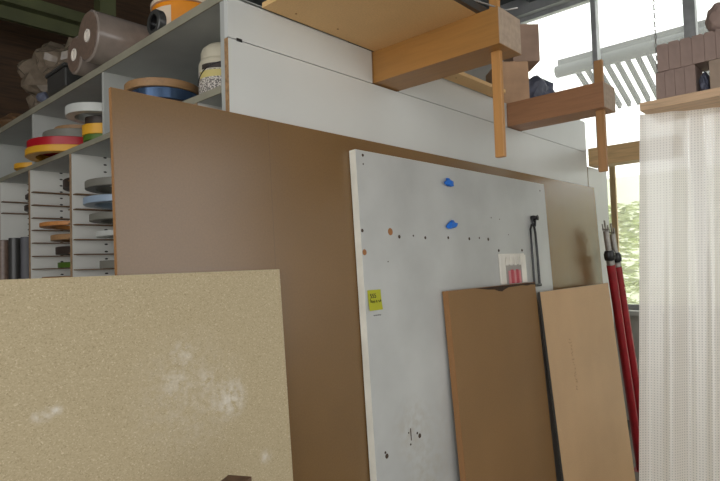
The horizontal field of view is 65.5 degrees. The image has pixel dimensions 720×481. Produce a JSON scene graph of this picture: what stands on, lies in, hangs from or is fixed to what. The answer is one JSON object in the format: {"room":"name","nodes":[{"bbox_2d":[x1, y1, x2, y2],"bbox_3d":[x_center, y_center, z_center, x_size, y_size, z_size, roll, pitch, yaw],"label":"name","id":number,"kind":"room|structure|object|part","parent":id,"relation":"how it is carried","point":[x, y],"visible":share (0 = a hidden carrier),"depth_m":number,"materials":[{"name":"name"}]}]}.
{"room":"workshop","nodes":[
{"label":"workshop","id":0,"kind":"room"},
{"bbox_2d":[0,0,152,125],"bbox_3d":[-2.876,-0.374,4.699,0.150,4.640,9.400,-4,-3,43],"label":"wall","id":1,"kind":"structure","parent":0,"point":[18,42],"depth_m":4.71,"materials":[{"name":"brown wood"}]},
{"bbox_2d":[247,0,534,51],"bbox_3d":[0.122,-2.910,1.823,8.800,0.190,9.600,-4,-3,43],"label":"ceiling","id":2,"kind":"structure","parent":0,"point":[258,2],"depth_m":6.47,"materials":[{"name":"white paint"}]},
{"bbox_2d":[489,0,505,157],"bbox_3d":[0.497,-1.599,2.188,0.037,2.565,0.022,-4,-3,43],"label":"wooden slat","id":3,"kind":"object","parent":2,"relation":"hanging from","point":[496,56],"visible":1,"depth_m":2.14,"materials":[{"name":"brown wood"}]},
{"bbox_2d":[640,0,719,113],"bbox_3d":[2.192,-1.805,2.038,2.200,2.300,0.340,-4,-3,43],"label":"shelf","id":4,"kind":"object","parent":2,"relation":"hanging from","point":[709,98],"visible":0.7,"depth_m":2.54,"materials":[{"name":"brown wood"}]},
{"bbox_3d":[1.453,-1.769,2.828,0.011,2.263,0.011,-2,-2,-2],"label":"hanging chain","id":5,"kind":"part","parent":4,"relation":"part of","materials":[{"name":"metal"}]},
{"bbox_2d":[655,72,665,99],"bbox_3d":[1.435,-0.709,2.631,0.039,0.126,0.160,-4,-3,43],"label":"wooden block","id":6,"kind":"object","parent":4,"relation":"on","point":[660,77],"visible":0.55,"depth_m":2.57,"materials":[{"name":"brown wood"}]},
{"bbox_2d":[665,69,675,97],"bbox_3d":[1.462,-0.711,2.602,0.040,0.126,0.160,-4,-3,43],"label":"wooden block","id":7,"kind":"object","parent":4,"relation":"on","point":[670,89],"visible":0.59,"depth_m":2.54,"materials":[{"name":"brown wood"}]},
{"bbox_2d":[656,43,668,72],"bbox_3d":[1.439,-0.836,2.621,0.047,0.125,0.160,-4,-3,43],"label":"wooden block","id":8,"kind":"object","parent":7,"relation":"on","point":[662,50],"visible":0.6,"depth_m":2.56,"materials":[{"name":"brown wood"}]},
{"bbox_2d":[639,107,719,480],"bbox_3d":[2.079,0.523,2.257,1.810,2.324,0.238,-3,-3,36],"label":"curtain","id":9,"kind":"object","parent":4,"relation":"hanging from","point":[679,151],"visible":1,"depth_m":2.62,"materials":[{"name":"white fabric"}]},
{"bbox_2d":[674,67,685,95],"bbox_3d":[1.492,-0.713,2.576,0.039,0.126,0.160,-4,-3,43],"label":"wooden block","id":10,"kind":"object","parent":4,"relation":"on","point":[679,72],"visible":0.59,"depth_m":2.52,"materials":[{"name":"brown wood"}]},
{"bbox_2d":[668,40,680,69],"bbox_3d":[1.475,-0.840,2.591,0.047,0.127,0.160,-4,-3,43],"label":"wooden block","id":11,"kind":"object","parent":10,"relation":"on","point":[673,46],"visible":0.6,"depth_m":2.53,"materials":[{"name":"brown wood"}]},
{"bbox_2d":[684,64,702,93],"bbox_3d":[1.521,-0.715,2.547,0.042,0.126,0.160,-4,-3,43],"label":"wooden block","id":12,"kind":"object","parent":4,"relation":"on","point":[693,73],"visible":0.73,"depth_m":2.49,"materials":[{"name":"brown wood"}]},
{"bbox_2d":[680,37,692,66],"bbox_3d":[1.511,-0.842,2.560,0.046,0.126,0.160,-4,-3,43],"label":"wooden block","id":13,"kind":"object","parent":12,"relation":"on","point":[685,43],"visible":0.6,"depth_m":2.50,"materials":[{"name":"brown wood"}]},
{"bbox_2d":[691,34,708,71],"bbox_3d":[1.543,-0.844,2.525,0.048,0.125,0.160,-4,-3,43],"label":"wooden block","id":14,"kind":"object","parent":12,"relation":"on","point":[698,50],"visible":0.68,"depth_m":2.47,"materials":[{"name":"brown wood"}]},
{"bbox_2d":[699,71,709,90],"bbox_3d":[1.538,-0.703,2.494,0.043,0.098,0.111,-4,-3,43],"label":"packet","id":15,"kind":"object","parent":4,"relation":"on","point":[704,81],"visible":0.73,"depth_m":2.46,"materials":[{"name":"blue plastic"}]},
{"bbox_2d":[709,58,719,88],"bbox_3d":[1.686,-0.726,2.394,0.300,0.126,0.170,-4,-3,43],"label":"block","id":16,"kind":"object","parent":4,"relation":"on","point":[714,65],"visible":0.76,"depth_m":2.42,"materials":[{"name":"brown wood"}]},
{"bbox_2d":[704,31,716,64],"bbox_3d":[1.576,-0.846,2.494,0.042,0.125,0.160,-4,-3,43],"label":"wooden block","id":17,"kind":"object","parent":16,"relation":"on","point":[709,37],"visible":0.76,"depth_m":2.44,"materials":[{"name":"brown wood"}]},
{"bbox_2d":[715,28,719,58],"bbox_3d":[1.607,-0.849,2.465,0.042,0.127,0.160,-4,-3,43],"label":"wooden block","id":18,"kind":"object","parent":16,"relation":"on","point":[717,31],"visible":1,"depth_m":2.42,"materials":[{"name":"brown wood"}]},
{"bbox_2d":[705,2,719,31],"bbox_3d":[1.596,-0.982,2.469,0.125,0.139,0.140,-4,-3,43],"label":"lump","id":19,"kind":"object","parent":18,"relation":"on","point":[712,22],"visible":0.83,"depth_m":2.44,"materials":[{"name":"brown wood"}]},
{"bbox_2d":[442,60,638,419],"bbox_3d":[3.368,-0.455,5.163,8.400,4.445,0.150,-4,-3,43],"label":"wall","id":20,"kind":"structure","parent":0,"point":[481,72],"depth_m":5.69,"materials":[{"name":"paint"}]},
{"bbox_2d":[0,0,85,37],"bbox_3d":[-2.460,-1.702,4.193,0.160,0.185,9.200,-4,-3,43],"label":"beam","id":21,"kind":"structure","parent":20,"relation":"attached to","point":[38,14],"depth_m":4.23,"materials":[{"name":"green metal"}]},
{"bbox_2d":[500,0,572,18],"bbox_3d":[3.275,-2.772,5.233,8.400,0.195,0.210,-4,-3,43],"label":"trim","id":22,"kind":"structure","parent":20,"relation":"attached to","point":[525,9],"depth_m":6.36,"materials":[{"name":"grey metal"}]},
{"bbox_2d":[519,0,697,315],"bbox_3d":[2.878,-0.958,5.526,2.960,3.380,0.290,-4,-3,43],"label":"window","id":23,"kind":"structure","parent":20,"relation":"in","point":[690,19],"depth_m":5.75,"materials":[{"name":"grey metal"}]},
{"bbox_3d":[2.619,0.728,5.747,2.110,0.045,0.290,-4,-3,43],"label":"sill","id":24,"kind":"part","parent":23,"relation":"part of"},
{"bbox_2d":[627,420,638,480],"bbox_3d":[0.269,1.778,1.638,8.800,0.100,9.600,-4,-3,43],"label":"floor","id":25,"kind":"structure","parent":0,"point":[628,422],"depth_m":4.72,"materials":[{"name":"concrete"}]},
{"bbox_2d":[94,0,115,16],"bbox_3d":[-1.960,-0.417,4.345,0.120,4.640,0.120,-4,-3,43],"label":"pillar","id":26,"kind":"structure","parent":25,"relation":"on","point":[104,6],"depth_m":4.36,"materials":[{"name":"green paint"}]},
{"bbox_2d":[0,269,292,480],"bbox_3d":[-0.553,0.921,1.539,0.120,1.656,0.968,-4,-3,43],"label":"board","id":27,"kind":"object","parent":25,"relation":"on","point":[167,376],"visible":1,"depth_m":1.56,"materials":[{"name":"beige wood"}]},
{"bbox_2d":[221,475,251,480],"bbox_3d":[-0.275,1.137,1.228,0.060,1.184,0.110,-2,-2,15],"label":"batten","id":28,"kind":"object","parent":25,"relation":"on","point":[229,477],"visible":1,"depth_m":1.29,"materials":[{"name":"brown wood"}]},
{"bbox_2d":[0,0,587,278],"bbox_3d":[-0.519,0.501,4.088,3.152,2.695,3.348,-4,-3,43],"label":"storage rack","id":29,"kind":"object","parent":25,"relation":"on","point":[276,67],"depth_m":2.71,"materials":[{"name":"white laminate"}]},
{"bbox_2d":[0,240,8,279],"bbox_3d":[-2.269,0.140,3.569,0.072,0.285,0.072,-4,-3,43],"label":"pipe","id":30,"kind":"object","parent":29,"relation":"on","point":[4,261],"visible":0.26,"depth_m":3.54,"materials":[{"name":"plastic"}]},
{"bbox_2d":[0,113,21,127],"bbox_3d":[-2.314,-0.827,4.071,0.553,0.203,0.572,-4,-3,43],"label":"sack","id":31,"kind":"object","parent":29,"relation":"on","point":[8,118],"visible":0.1,"depth_m":3.89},
{"bbox_2d":[8,238,20,278],"bbox_3d":[-2.096,0.128,3.404,0.072,0.285,0.072,-4,-3,43],"label":"pipe","id":32,"kind":"object","parent":29,"relation":"on","point":[13,243],"visible":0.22,"depth_m":3.38,"materials":[{"name":"plastic"}]},
{"bbox_3d":[-1.994,-0.447,3.454,0.240,0.030,0.240,-4,-3,43],"label":"banding coil","id":33,"kind":"part","parent":29,"relation":"part of","materials":[{"name":"yellow plastic"}]},
{"bbox_2d":[20,237,28,278],"bbox_3d":[-1.982,0.122,3.336,0.072,0.285,0.072,-4,-3,43],"label":"pipe","id":34,"kind":"object","parent":29,"relation":"on","point":[24,241],"visible":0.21,"depth_m":3.31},
{"bbox_3d":[-1.946,-0.208,3.710,0.480,0.030,0.480,-4,-3,43],"label":"banding coil","id":35,"kind":"part","parent":29,"relation":"part of","materials":[{"name":"brown plastic"}]},
{"bbox_2d":[36,92,48,101],"bbox_3d":[-1.785,-0.807,3.148,0.066,0.058,0.076,-1,-2,-25],"label":"blue wad","id":36,"kind":"object","parent":29,"relation":"on","point":[42,96],"visible":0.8,"depth_m":3.12,"materials":[{"name":"fabric"}]},
{"bbox_2d":[17,37,72,108],"bbox_3d":[-1.806,-1.024,3.580,0.680,0.526,0.634,-1,-2,-21],"label":"film","id":37,"kind":"object","parent":29,"relation":"on","point":[32,71],"visible":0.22,"depth_m":3.33,"materials":[{"name":"plastic"}]},
{"bbox_3d":[-1.600,-0.473,3.159,0.500,0.036,0.500,-4,-3,43],"label":"banding coil","id":38,"kind":"part","parent":29,"relation":"part of","materials":[{"name":"yellow plastic"}]},
{"bbox_3d":[-1.567,-0.085,3.218,0.480,0.022,0.480,-4,-3,43],"label":"banding coil","id":39,"kind":"part","parent":29,"relation":"part of","materials":[{"name":"orange plastic"}]},
{"bbox_3d":[-1.602,-0.514,3.160,0.480,0.045,0.480,-4,-3,43],"label":"banding coil","id":40,"kind":"part","parent":29,"relation":"part of","materials":[{"name":"red plastic"}]},
{"bbox_3d":[-1.551,0.215,3.213,0.480,0.030,0.480,-4,-3,43],"label":"banding coil","id":41,"kind":"part","parent":29,"relation":"part of","materials":[{"name":"beige plastic"}]},
{"bbox_3d":[-1.527,-0.015,3.256,0.480,0.030,0.480,-4,-3,43],"label":"banding coil","id":42,"kind":"part","parent":29,"relation":"part of","materials":[{"name":"brown wood"}]},
{"bbox_3d":[-1.563,-0.563,3.161,0.400,0.050,0.400,-4,-3,43],"label":"banding coil","id":43,"kind":"part","parent":29,"relation":"part of","materials":[{"name":"grey plastic"}]},
{"bbox_3d":[-1.507,0.058,3.273,0.480,0.042,0.480,-4,-3,43],"label":"banding coil","id":44,"kind":"part","parent":29,"relation":"part of","materials":[{"name":"brown plastic"}]},
{"bbox_2d":[45,62,82,96],"bbox_3d":[-1.511,-0.849,3.077,0.276,0.118,0.316,-4,-3,43],"label":"plastic crate","id":45,"kind":"object","parent":29,"relation":"on","point":[60,77],"visible":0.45,"depth_m":2.93,"materials":[{"name":"black plastic"}]},
{"bbox_3d":[-1.497,0.138,3.277,0.480,0.030,0.480,-4,-3,43],"label":"banding coil","id":46,"kind":"part","parent":29,"relation":"part of","materials":[{"name":"green plastic"}]},
{"bbox_3d":[-1.490,-0.322,3.319,0.480,0.050,0.480,-4,-3,43],"label":"banding coil","id":47,"kind":"part","parent":29,"relation":"part of","materials":[{"name":"brown plastic"}]},
{"bbox_3d":[-1.565,-0.605,3.177,0.300,0.035,0.300,-4,-3,43],"label":"banding coil","id":48,"kind":"part","parent":29,"relation":"part of","materials":[{"name":"brown wood"}]},
{"bbox_3d":[-1.289,-0.622,2.768,0.300,0.042,0.300,-4,-3,43],"label":"banding coil","id":49,"kind":"part","parent":29,"relation":"part of","materials":[{"name":"white plastic"}]},
{"bbox_2d":[67,36,100,75],"bbox_3d":[-1.182,-0.898,2.937,0.184,0.184,0.612,-4,-3,43],"label":"roll","id":50,"kind":"object","parent":29,"relation":"on","point":[77,66],"visible":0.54,"depth_m":2.71,"materials":[{"name":"brown plastic"}]},
{"bbox_3d":[-1.270,-0.536,2.783,0.200,0.050,0.200,-4,-3,43],"label":"banding coil","id":51,"kind":"part","parent":29,"relation":"part of","materials":[{"name":"yellow plastic"}]},
{"bbox_3d":[-1.266,-0.496,2.785,0.200,0.030,0.200,-4,-3,43],"label":"banding coil","id":52,"kind":"part","parent":29,"relation":"part of","materials":[{"name":"green plastic"}]},
{"bbox_3d":[-1.277,-0.581,2.779,0.160,0.040,0.160,-4,-3,43],"label":"banding coil","id":53,"kind":"part","parent":29,"relation":"part of","materials":[{"name":"brown plastic"}]},
{"bbox_3d":[-1.120,-0.189,2.804,0.480,0.032,0.480,-4,-3,43],"label":"banding coil","id":54,"kind":"part","parent":29,"relation":"part of","materials":[{"name":"blue plastic"}]},
{"bbox_3d":[-1.123,-0.268,2.805,0.460,0.036,0.460,-4,-3,43],"label":"banding coil","id":55,"kind":"part","parent":29,"relation":"part of","materials":[{"name":"grey plastic"}]},
{"bbox_3d":[-1.106,-0.111,2.813,0.460,0.032,0.460,-4,-3,43],"label":"banding coil","id":56,"kind":"part","parent":29,"relation":"part of","materials":[{"name":"grey plastic"}]},
{"bbox_3d":[-1.081,-0.031,2.834,0.460,0.026,0.460,-4,-3,43],"label":"banding coil","id":57,"kind":"part","parent":29,"relation":"part of","materials":[{"name":"white plastic"}]},
{"bbox_3d":[-1.067,0.116,2.839,0.460,0.038,0.460,-4,-3,43],"label":"banding coil","id":58,"kind":"part","parent":29,"relation":"part of","materials":[{"name":"grey plastic"}]},
{"bbox_2d":[2,93,221,183],"bbox_3d":[-1.411,-0.445,3.225,3.105,0.022,0.620,-4,-3,43],"label":"shelf","id":59,"kind":"object","parent":29,"relation":"attached to","point":[98,148],"depth_m":2.92,"materials":[{"name":"white wood"}]},
{"bbox_2d":[78,10,149,64],"bbox_3d":[-1.146,-0.935,2.666,0.234,0.234,0.302,-4,-3,43],"label":"roll","id":60,"kind":"object","parent":29,"relation":"on","point":[101,36],"visible":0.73,"depth_m":2.55,"materials":[{"name":"plastic"}]},
{"bbox_2d":[147,9,166,34],"bbox_3d":[-0.839,-0.895,2.310,0.108,0.108,0.034,-4,-3,43],"label":"ring","id":61,"kind":"object","parent":29,"relation":"on","point":[157,19],"visible":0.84,"depth_m":2.29,"materials":[{"name":"plastic"}]},
{"bbox_2d":[0,0,344,146],"bbox_3d":[-1.412,-0.769,3.230,3.130,0.030,0.620,-4,-3,43],"label":"shelf","id":62,"kind":"object","parent":29,"relation":"attached to","point":[173,51],"depth_m":2.54,"materials":[{"name":"white wood"}]},
{"bbox_2d":[150,0,204,24],"bbox_3d":[-0.808,-0.953,2.606,0.312,0.245,0.312,-4,-3,43],"label":"tub","id":63,"kind":"object","parent":29,"relation":"on","point":[173,9],"visible":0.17,"depth_m":2.46,"materials":[{"name":"plastic"}]},
{"bbox_3d":[-0.811,-1.066,2.611,0.312,0.020,0.312,-4,-3,43],"label":"lid","id":64,"kind":"part","parent":63,"relation":"part of","materials":[{"name":"orange plastic"}]},
{"bbox_2d":[198,42,220,93],"bbox_3d":[-0.545,-0.653,2.238,0.199,0.262,0.194,0,-3,-37],"label":"plastic jar","id":65,"kind":"object","parent":29,"relation":"on","point":[209,75],"visible":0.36,"depth_m":2.16,"materials":[{"name":"white plastic"}]},
{"bbox_3d":[-0.527,-0.652,2.214,0.199,0.078,0.134,0,-3,-37],"label":"wire handle","id":66,"kind":"part","parent":65,"relation":"part of","materials":[{"name":"clear plastic"}]},
{"bbox_3d":[-0.549,-0.746,2.243,0.172,0.076,0.172,0,-3,-37],"label":"lid","id":67,"kind":"part","parent":65,"relation":"part of","materials":[{"name":"plastic"}]},
{"bbox_3d":[-0.209,-0.769,2.208,0.020,0.143,0.750,-4,-3,43],"label":"panel","id":68,"kind":"part","parent":29,"relation":"part of","materials":[{"name":"white laminate"}]},
{"bbox_3d":[0.661,0.472,3.059,0.020,2.317,3.200,-4,-3,43],"label":"panel","id":69,"kind":"part","parent":29,"relation":"part of","materials":[{"name":"white laminate"}]},
{"bbox_2d":[372,6,520,91],"bbox_3d":[0.290,-0.779,2.391,0.766,0.140,0.175,-4,-3,43],"label":"beam","id":70,"kind":"structure","parent":29,"relation":"attached to","point":[465,44],"depth_m":2.25,"materials":[{"name":"brown wood"}]},
{"bbox_2d":[262,0,505,96],"bbox_3d":[0.398,-0.864,2.452,0.536,0.032,1.640,-4,-3,43],"label":"wooden board","id":71,"kind":"object","parent":70,"relation":"on","point":[374,25],"visible":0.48,"depth_m":2.14,"materials":[{"name":"wood"}]},
{"bbox_2d":[474,0,517,10],"bbox_3d":[0.505,-0.888,2.111,0.182,0.037,0.024,-2,-2,-7],"label":"rod","id":72,"kind":"object","parent":70,"relation":"on","point":[474,0],"visible":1,"depth_m":2.11,"materials":[{"name":"metal"}]},
{"bbox_3d":[0.527,-0.760,3.005,0.020,0.143,1.040,-4,-3,43],"label":"panel","id":73,"kind":"part","parent":29,"relation":"part of","materials":[{"name":"white laminate"}]},
{"bbox_2d":[486,61,529,103],"bbox_3d":[0.943,-0.964,3.591,0.195,0.281,0.260,-2,-2,-3],"label":"cardboard box","id":74,"kind":"object","parent":29,"relation":"on","point":[515,74],"visible":0.42,"depth_m":3.46,"materials":[{"name":"brown cardboard"}]},
{"bbox_2d":[504,24,539,71],"bbox_3d":[1.029,-1.227,3.582,0.170,0.236,0.200,-2,-2,-1],"label":"cardboard box","id":75,"kind":"object","parent":74,"relation":"on","point":[530,51],"visible":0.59,"depth_m":3.48,"materials":[{"name":"brown cardboard"}]},
{"bbox_2d":[529,75,554,97],"bbox_3d":[1.234,-1.008,4.050,0.392,0.389,0.463,-3,-3,31],"label":"sack","id":76,"kind":"object","parent":29,"relation":"on","point":[538,86],"visible":0.1,"depth_m":3.92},
{"bbox_3d":[1.366,-0.796,3.918,0.020,0.235,1.060,-4,-3,43],"label":"panel","id":77,"kind":"part","parent":29,"relation":"part of","materials":[{"name":"white laminate"}]},
{"bbox_2d":[506,81,615,130],"bbox_3d":[1.104,-0.768,3.310,0.716,0.140,0.180,-4,-3,43],"label":"beam","id":78,"kind":"structure","parent":29,"relation":"attached to","point":[581,102],"depth_m":3.18,"materials":[{"name":"brown wood"}]},
{"bbox_2d":[593,59,607,171],"bbox_3d":[1.321,-0.683,3.072,0.045,0.615,0.024,-4,-3,43],"label":"slat","id":79,"kind":"object","parent":78,"relation":"hanging from","point":[598,64],"visible":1,"depth_m":3.06,"materials":[{"name":"brown wood"}]},
{"bbox_3d":[1.756,0.485,4.246,0.020,2.317,0.030,-4,-3,43],"label":"panel","id":80,"kind":"part","parent":29,"relation":"part of","materials":[{"name":"white laminate"}]},
{"bbox_2d":[588,141,638,167],"bbox_3d":[2.036,-0.654,4.163,0.614,0.137,0.150,-4,-3,43],"label":"beam","id":81,"kind":"structure","parent":29,"relation":"attached to","point":[623,153],"depth_m":4.17,"materials":[{"name":"brown wood"}]},
{"bbox_3d":[-0.842,-0.545,2.450,0.280,0.075,0.280,-4,-3,43],"label":"coil","id":82,"kind":"object","parent":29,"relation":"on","visible":0},
{"bbox_2d":[124,77,198,100],"bbox_3d":[-0.859,-0.622,2.445,0.316,0.080,0.316,-4,-3,43],"label":"coil","id":83,"kind":"object","parent":82,"relation":"on","point":[158,91],"depth_m":2.31,"materials":[{"name":"blue plastic"}]},
{"bbox_3d":[-0.859,-0.645,2.446,0.316,0.034,0.316,-4,-3,43],"label":"banding coil","id":84,"kind":"part","parent":83,"relation":"part of","materials":[{"name":"plastic"}]},
{"bbox_2d":[109,87,602,480],"bbox_3d":[0.614,0.669,2.895,0.111,2.193,3.721,-4,-3,43],"label":"board","id":85,"kind":"object","parent":25,"relation":"on","point":[196,188],"visible":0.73,"depth_m":2.01,"materials":[{"name":"brown wood"}]},
{"bbox_2d":[349,149,561,480],"bbox_3d":[0.634,0.698,2.869,0.132,2.133,1.761,-4,-3,43],"label":"board","id":86,"kind":"object","parent":25,"relation":"on","point":[423,230],"visible":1,"depth_m":2.50,"materials":[{"name":"laminate"}]},
{"bbox_2d":[367,289,382,310],"bbox_3d":[0.062,0.242,2.279,0.010,0.083,0.082,-4,-3,43],"label":"sticky note","id":87,"kind":"object","parent":86,"relation":"attached to","point":[374,296],"visible":1,"depth_m":2.28,"materials":[{"name":"yellow paper"}]},
{"bbox_2d":[498,249,527,284],"bbox_3d":[0.865,0.145,3.161,0.022,0.193,0.300,-4,-3,43],"label":"holder","id":88,"kind":"object","parent":86,"relation":"attached to","point":[512,267],"visible":1,"depth_m":3.14,"materials":[{"name":"plastic"}]},
{"bbox_3d":[0.784,0.160,3.068,0.008,0.160,0.055,-7,-5,42],"label":"rail","id":89,"kind":"part","parent":88,"relation":"part of","materials":[{"name":"plastic"}]},
{"bbox_2d":[506,264,522,283],"bbox_3d":[0.867,0.188,3.158,0.005,0.105,0.190,-7,-5,42],"label":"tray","id":90,"kind":"object","parent":88,"relation":"on","point":[514,272],"depth_m":3.15,"materials":[{"name":"plastic"}]},
{"bbox_3d":[0.950,0.162,3.248,0.008,0.160,0.055,-7,-5,42],"label":"rail","id":91,"kind":"part","parent":88,"relation":"part of","materials":[{"name":"plastic"}]},
{"bbox_2d":[529,215,541,286],"bbox_3d":[1.051,0.060,3.365,0.047,0.430,0.090,-4,-3,43],"label":"strap","id":92,"kind":"object","parent":86,"relation":"hanging from","point":[533,218],"visible":0.94,"depth_m":3.38,"materials":[{"name":"plastic"}]},
{"bbox_2d":[442,282,556,480],"bbox_3d":[0.767,0.999,2.886,0.138,1.525,0.904,-4,-3,43],"label":"board","id":93,"kind":"object","parent":25,"relation":"on","point":[500,399],"visible":1,"depth_m":2.84,"materials":[{"name":"brown wood"}]},
{"bbox_2d":[538,283,634,480],"bbox_3d":[1.491,1.033,3.599,0.142,1.467,1.121,-4,-3,43],"label":"board","id":94,"kind":"object","parent":25,"relation":"on","point":[592,432],"visible":1,"depth_m":3.55,"materials":[{"name":"brown wood"}]},
{"bbox_2d":[587,167,613,322],"bbox_3d":[1.917,0.609,4.412,0.020,2.352,0.407,-4,-3,43],"label":"board","id":95,"kind":"object","parent":25,"relation":"on","point":[596,179],"visible":0.21,"depth_m":4.46,"materials":[{"name":"laminate"}]},
{"bbox_2d":[602,220,638,471],"bbox_3d":[1.998,0.818,4.231,0.469,1.936,0.100,0,-3,-42],"label":"prop","id":96,"kind":"object","parent":25,"relation":"on","point":[609,254],"visible":0.91,"depth_m":4.19,"materials":[{"name":"red paint"}]},
{"bbox_2d":[608,223,638,421],"bbox_3d":[2.080,0.828,4.287,0.438,1.915,0.100,0,-3,-37],"label":"prop","id":97,"kind":"object","parent":25,"relation":"on","point":[618,258],"visible":0.54,"depth_m":4.23,"materials":[{"name":"red paint"}]},
{"label":"outside","id":98,"kind":"structure","parent":0,"visible":0},
{"bbox_3d":[9.562,1.965,11.702,30.000,0.100,17.800,-4,-3,43],"label":"ground","id":99,"kind":"structure","parent":98,"visible":0},
{"bbox_2d":[607,175,638,303],"bbox_3d":[7.534,0.286,8.149,18.000,3.300,0.200,-4,-3,43],"label":"wall","id":100,"kind":"structure","parent":99,"relation":"on","point":[627,187],"depth_m":10.38,"materials":[{"name":"white paint"}]},
{"bbox_2d":[608,201,638,303],"bbox_3d":[3.391,0.718,7.238,1.171,2.426,1.164,-4,-3,43],"label":"shrub","id":101,"kind":"object","parent":99,"relation":"on","point":[624,216],"visible":0.17,"depth_m":7.09,"materials":[{"name":"green plant"}]},
{"bbox_2d":[554,19,709,108],"bbox_3d":[6.298,-0.608,5.583,8.250,4.800,1.302,-4,-3,43],"label":"pergola","id":102,"kind":"object","parent":99,"relation":"on","point":[637,48],"visible":0.41,"depth_m":7.68,"materials":[{"name":"white metal"}]}
]}

